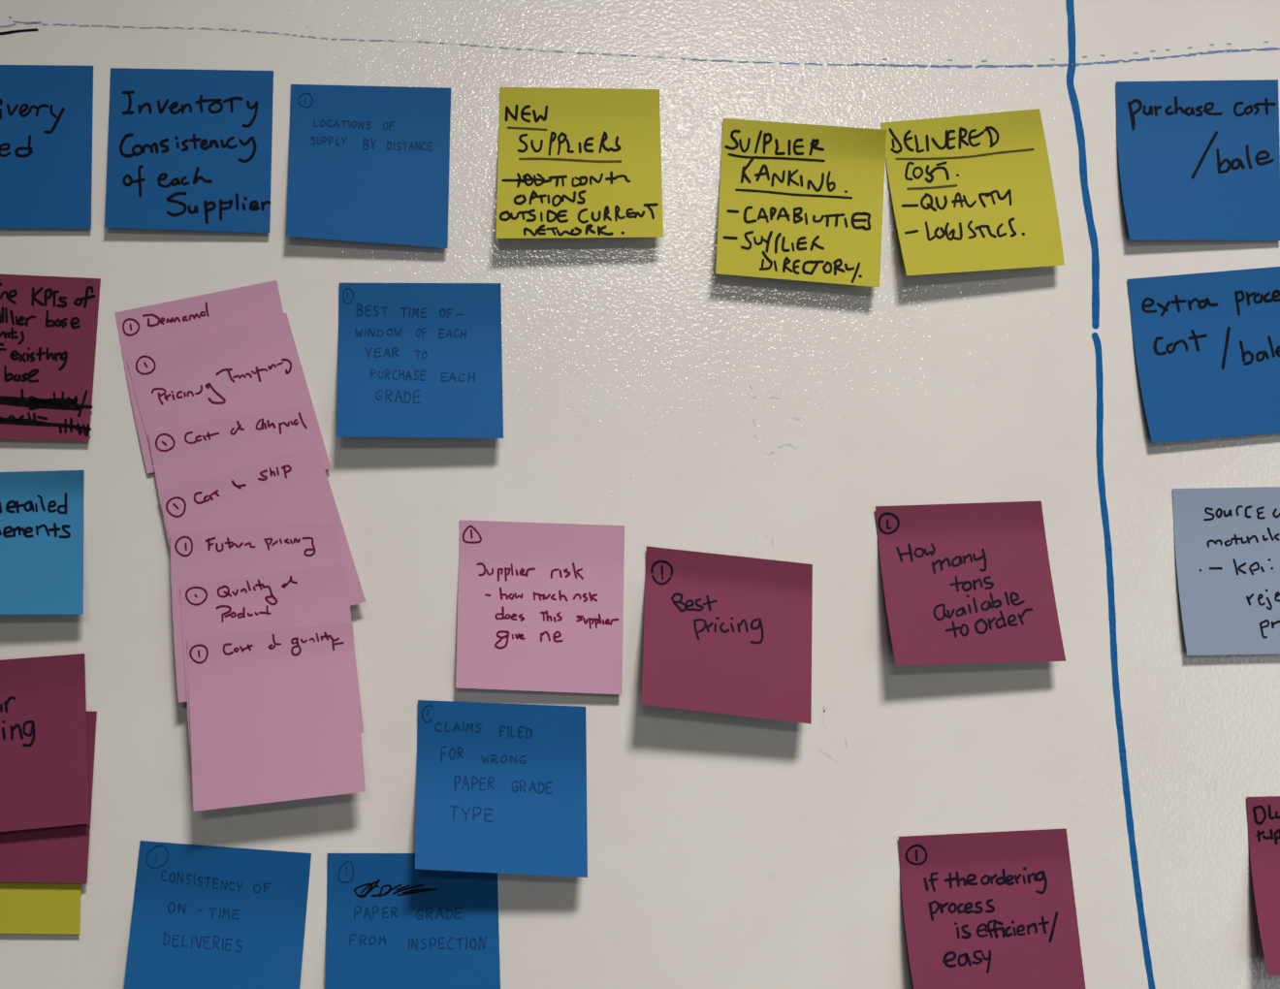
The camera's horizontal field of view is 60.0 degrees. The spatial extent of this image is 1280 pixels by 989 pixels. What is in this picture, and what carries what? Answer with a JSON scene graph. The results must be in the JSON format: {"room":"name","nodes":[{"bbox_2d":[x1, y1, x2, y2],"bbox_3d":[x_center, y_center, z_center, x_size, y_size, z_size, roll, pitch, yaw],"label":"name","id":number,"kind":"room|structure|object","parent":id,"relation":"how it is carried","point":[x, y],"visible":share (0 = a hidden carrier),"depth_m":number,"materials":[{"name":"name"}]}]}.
{"room":"office meeting room","nodes":[
{"label":"office meeting room","id":0,"kind":"room"},
{"bbox_2d":[0,0,1279,988],"bbox_3d":[0.000,0.137,0.528,4.800,2.800,0.060,0,-4,0],"label":"whiteboard","id":1,"kind":"structure","parent":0,"point":[666,398],"depth_m":0.51,"materials":[{"name":"paint"}]},
{"bbox_2d":[0,28,38,34],"bbox_3d":[-0.302,-0.217,0.523,0.037,0.006,0.001,0,-4,0],"label":"marker dash","id":2,"kind":"object","parent":1,"relation":"attached to","point":[33,29],"visible":1,"depth_m":0.52,"materials":[{"name":"black paint"}]},
{"bbox_2d":[0,16,41,27],"bbox_3d":[-0.302,-0.223,0.523,0.038,0.006,0.001,0,-4,0],"label":"marker dash","id":3,"kind":"object","parent":1,"relation":"attached to","point":[31,22],"visible":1,"depth_m":0.52,"materials":[{"name":"grey paint"}]},
{"bbox_2d":[0,881,80,934],"bbox_3d":[-0.286,0.160,0.496,0.075,0.072,0.002,0,-4,0],"label":"sticky note","id":4,"kind":"object","parent":1,"relation":"attached to","point":[25,908],"visible":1,"depth_m":0.49,"materials":[{"name":"yellow paper"}]},
{"bbox_2d":[0,470,84,614],"bbox_3d":[-0.290,0.021,0.501,0.081,0.065,0.010,0,-4,0],"label":"sticky note","id":5,"kind":"object","parent":1,"relation":"attached to","point":[42,512],"visible":1,"depth_m":0.50,"materials":[{"name":"blue paper"}]},
{"bbox_2d":[0,653,89,831],"bbox_3d":[-0.285,0.112,0.496,0.082,0.081,0.006,0,-4,0],"label":"sticky note","id":6,"kind":"object","parent":1,"relation":"attached to","point":[44,779],"visible":1,"depth_m":0.50,"materials":[{"name":"paper"}]},
{"bbox_2d":[0,64,93,228],"bbox_3d":[-0.294,-0.163,0.518,0.079,0.080,0.002,0,-4,0],"label":"sticky note","id":7,"kind":"object","parent":1,"relation":"attached to","point":[47,111],"visible":1,"depth_m":0.52,"materials":[{"name":"blue paper"}]},
{"bbox_2d":[0,711,96,883],"bbox_3d":[-0.283,0.135,0.496,0.075,0.076,0.003,0,-4,0],"label":"sticky note","id":8,"kind":"object","parent":1,"relation":"attached to","point":[59,854],"visible":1,"depth_m":0.49,"materials":[{"name":"paper"}]},
{"bbox_2d":[0,274,100,441],"bbox_3d":[-0.289,-0.064,0.511,0.078,0.080,0.003,0,-4,0],"label":"sticky note","id":9,"kind":"object","parent":1,"relation":"attached to","point":[48,324],"visible":1,"depth_m":0.51,"materials":[{"name":"paper"}]},
{"bbox_2d":[104,67,273,232],"bbox_3d":[-0.210,-0.161,0.517,0.078,0.080,0.004,0,-4,0],"label":"sticky note","id":10,"kind":"object","parent":1,"relation":"attached to","point":[188,149],"visible":1,"depth_m":0.52,"materials":[{"name":"blue paper"}]},
{"bbox_2d":[115,280,283,473],"bbox_3d":[-0.198,-0.055,0.511,0.092,0.090,0.001,0,-4,0],"label":"sticky note","id":11,"kind":"object","parent":1,"relation":"attached to","point":[144,330],"visible":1,"depth_m":0.51,"materials":[{"name":"pink paper"}]},
{"bbox_2d":[123,840,311,988],"bbox_3d":[-0.187,0.192,0.490,0.080,0.076,0.008,0,-4,0],"label":"sticky note","id":12,"kind":"object","parent":1,"relation":"attached to","point":[204,916],"visible":1,"depth_m":0.49,"materials":[{"name":"blue paper"}]},
{"bbox_2d":[127,312,331,469],"bbox_3d":[-0.189,-0.037,0.509,0.096,0.094,0.002,0,-4,0],"label":"sticky note","id":13,"kind":"object","parent":1,"relation":"attached to","point":[254,368],"visible":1,"depth_m":0.51,"materials":[{"name":"pink paper"}]},
{"bbox_2d":[148,404,321,549],"bbox_3d":[-0.180,0.002,0.505,0.091,0.087,0.002,0,-4,0],"label":"sticky note","id":14,"kind":"object","parent":1,"relation":"attached to","point":[184,456],"visible":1,"depth_m":0.51,"materials":[{"name":"pink paper"}]},
{"bbox_2d":[170,521,340,702],"bbox_3d":[-0.172,0.052,0.498,0.082,0.081,0.003,0,-4,0],"label":"sticky note","id":15,"kind":"object","parent":1,"relation":"attached to","point":[203,557],"visible":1,"depth_m":0.50,"materials":[{"name":"pink paper"}]},
{"bbox_2d":[158,447,366,606],"bbox_3d":[-0.171,0.023,0.502,0.096,0.089,0.002,0,-4,0],"label":"sticky note","id":16,"kind":"object","parent":1,"relation":"attached to","point":[295,489],"visible":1,"depth_m":0.50,"materials":[{"name":"pink paper"}]},
{"bbox_2d":[179,564,363,746],"bbox_3d":[-0.165,0.071,0.496,0.085,0.081,0.003,0,-4,0],"label":"sticky note","id":17,"kind":"object","parent":1,"relation":"attached to","point":[318,595],"visible":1,"depth_m":0.50,"materials":[{"name":"pink paper"}]},
{"bbox_2d":[187,621,365,811],"bbox_3d":[-0.162,0.098,0.491,0.082,0.082,0.006,0,-4,0],"label":"sticky note","id":18,"kind":"object","parent":1,"relation":"attached to","point":[274,715],"visible":1,"depth_m":0.49,"materials":[{"name":"pink paper"}]},
{"bbox_2d":[41,23,693,60],"bbox_3d":[-0.128,-0.214,0.523,0.310,0.018,0.001,0,-4,0],"label":"rubbed line","id":19,"kind":"object","parent":1,"relation":"attached to","point":[43,23],"visible":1,"depth_m":0.52,"materials":[{"name":"grey paint"}]},
{"bbox_2d":[286,84,450,248],"bbox_3d":[-0.126,-0.153,0.516,0.076,0.080,0.006,0,-4,0],"label":"sticky note","id":20,"kind":"object","parent":1,"relation":"attached to","point":[367,164],"visible":1,"depth_m":0.52,"materials":[{"name":"blue paper"}]},
{"bbox_2d":[325,853,500,988],"bbox_3d":[-0.100,0.197,0.491,0.079,0.073,0.006,0,-4,0],"label":"sticky note","id":21,"kind":"object","parent":1,"relation":"attached to","point":[392,923],"visible":1,"depth_m":0.49,"materials":[{"name":"blue paper"}]},
{"bbox_2d":[336,283,503,438],"bbox_3d":[-0.101,-0.062,0.507,0.078,0.073,0.010,0,-4,0],"label":"sticky note","id":22,"kind":"object","parent":1,"relation":"attached to","point":[415,360],"visible":1,"depth_m":0.51,"materials":[{"name":"blue paper"}]},
{"bbox_2d":[415,700,587,877],"bbox_3d":[-0.062,0.130,0.492,0.078,0.076,0.014,0,-4,0],"label":"sticky note","id":23,"kind":"object","parent":1,"relation":"attached to","point":[501,787],"visible":1,"depth_m":0.50,"materials":[{"name":"blue paper"}]},
{"bbox_2d":[455,519,624,694],"bbox_3d":[-0.045,0.051,0.502,0.076,0.079,0.004,0,-4,0],"label":"sticky note","id":24,"kind":"object","parent":1,"relation":"attached to","point":[540,605],"visible":1,"depth_m":0.50,"materials":[{"name":"pink paper"}]},
{"bbox_2d":[496,87,663,238],"bbox_3d":[-0.028,-0.154,0.515,0.077,0.075,0.008,0,-4,0],"label":"sticky note","id":25,"kind":"object","parent":1,"relation":"attached to","point":[573,162],"visible":1,"depth_m":0.52,"materials":[{"name":"yellow paper"}]},
{"bbox_2d":[641,545,812,724],"bbox_3d":[0.040,0.062,0.497,0.078,0.079,0.013,0,-4,0],"label":"sticky note","id":26,"kind":"object","parent":1,"relation":"attached to","point":[726,634],"visible":1,"depth_m":0.50,"materials":[{"name":"paper"}]},
{"bbox_2d":[715,118,886,287],"bbox_3d":[0.075,-0.136,0.514,0.080,0.082,0.006,0,-4,0],"label":"sticky note","id":27,"kind":"object","parent":1,"relation":"attached to","point":[798,202],"visible":1,"depth_m":0.52,"materials":[{"name":"yellow paper"}]},
{"bbox_2d":[875,501,1065,665],"bbox_3d":[0.149,0.039,0.499,0.082,0.074,0.011,0,-4,0],"label":"sticky note","id":28,"kind":"object","parent":1,"relation":"attached to","point":[964,583],"visible":1,"depth_m":0.50,"materials":[{"name":"paper"}]},
{"bbox_2d":[880,108,1064,275],"bbox_3d":[0.154,-0.140,0.514,0.082,0.081,0.008,0,-4,0],"label":"sticky note","id":29,"kind":"object","parent":1,"relation":"attached to","point":[972,192],"visible":1,"depth_m":0.52,"materials":[{"name":"yellow paper"}]},
{"bbox_2d":[691,41,1279,67],"bbox_3d":[0.177,-0.207,0.522,0.305,0.013,0.001,0,-4,0],"label":"rubbed line","id":30,"kind":"object","parent":1,"relation":"attached to","point":[1264,48],"visible":1,"depth_m":0.52,"materials":[{"name":"blue"}]},
{"bbox_2d":[898,828,1085,988],"bbox_3d":[0.156,0.187,0.490,0.080,0.075,0.008,0,-4,0],"label":"sticky note","id":31,"kind":"object","parent":1,"relation":"attached to","point":[987,910],"visible":1,"depth_m":0.49,"materials":[{"name":"paper"}]},
{"bbox_2d":[1065,0,1099,328],"bbox_3d":[0.207,-0.173,0.520,0.013,0.193,0.001,0,-4,0],"label":"marker line","id":32,"kind":"object","parent":1,"relation":"attached to","point":[1070,5],"visible":1,"depth_m":0.52,"materials":[{"name":"blue paint"}]},
{"bbox_2d":[1091,332,1155,988],"bbox_3d":[0.221,0.088,0.502,0.024,0.326,0.001,0,-4,0],"label":"marker line","id":33,"kind":"object","parent":1,"relation":"attached to","point":[1097,341],"visible":1,"depth_m":0.50,"materials":[{"name":"blue paint"}]},
{"bbox_2d":[1116,79,1279,240],"bbox_3d":[0.262,-0.156,0.517,0.076,0.078,0.004,0,-4,0],"label":"sticky note","id":34,"kind":"object","parent":1,"relation":"attached to","point":[1200,160],"visible":1,"depth_m":0.52,"materials":[{"name":"blue paper"}]},
{"bbox_2d":[1127,266,1279,443],"bbox_3d":[0.269,-0.065,0.511,0.084,0.083,0.003,0,-4,0],"label":"sticky note","id":35,"kind":"object","parent":1,"relation":"attached to","point":[1206,344],"visible":1,"depth_m":0.51,"materials":[{"name":"blue paper"}]},
{"bbox_2d":[1172,486,1279,655],"bbox_3d":[0.283,0.034,0.504,0.079,0.077,0.003,0,-4,0],"label":"sticky note","id":36,"kind":"object","parent":1,"relation":"attached to","point":[1227,540],"visible":1,"depth_m":0.51,"materials":[{"name":"blue paper"}]},
{"bbox_2d":[1246,796,1279,975],"bbox_3d":[0.312,0.172,0.491,0.079,0.076,0.010,0,-4,0],"label":"sticky note","id":37,"kind":"object","parent":1,"relation":"attached to","point":[1263,813],"visible":1,"depth_m":0.49,"materials":[{"name":"paper"}]}
]}

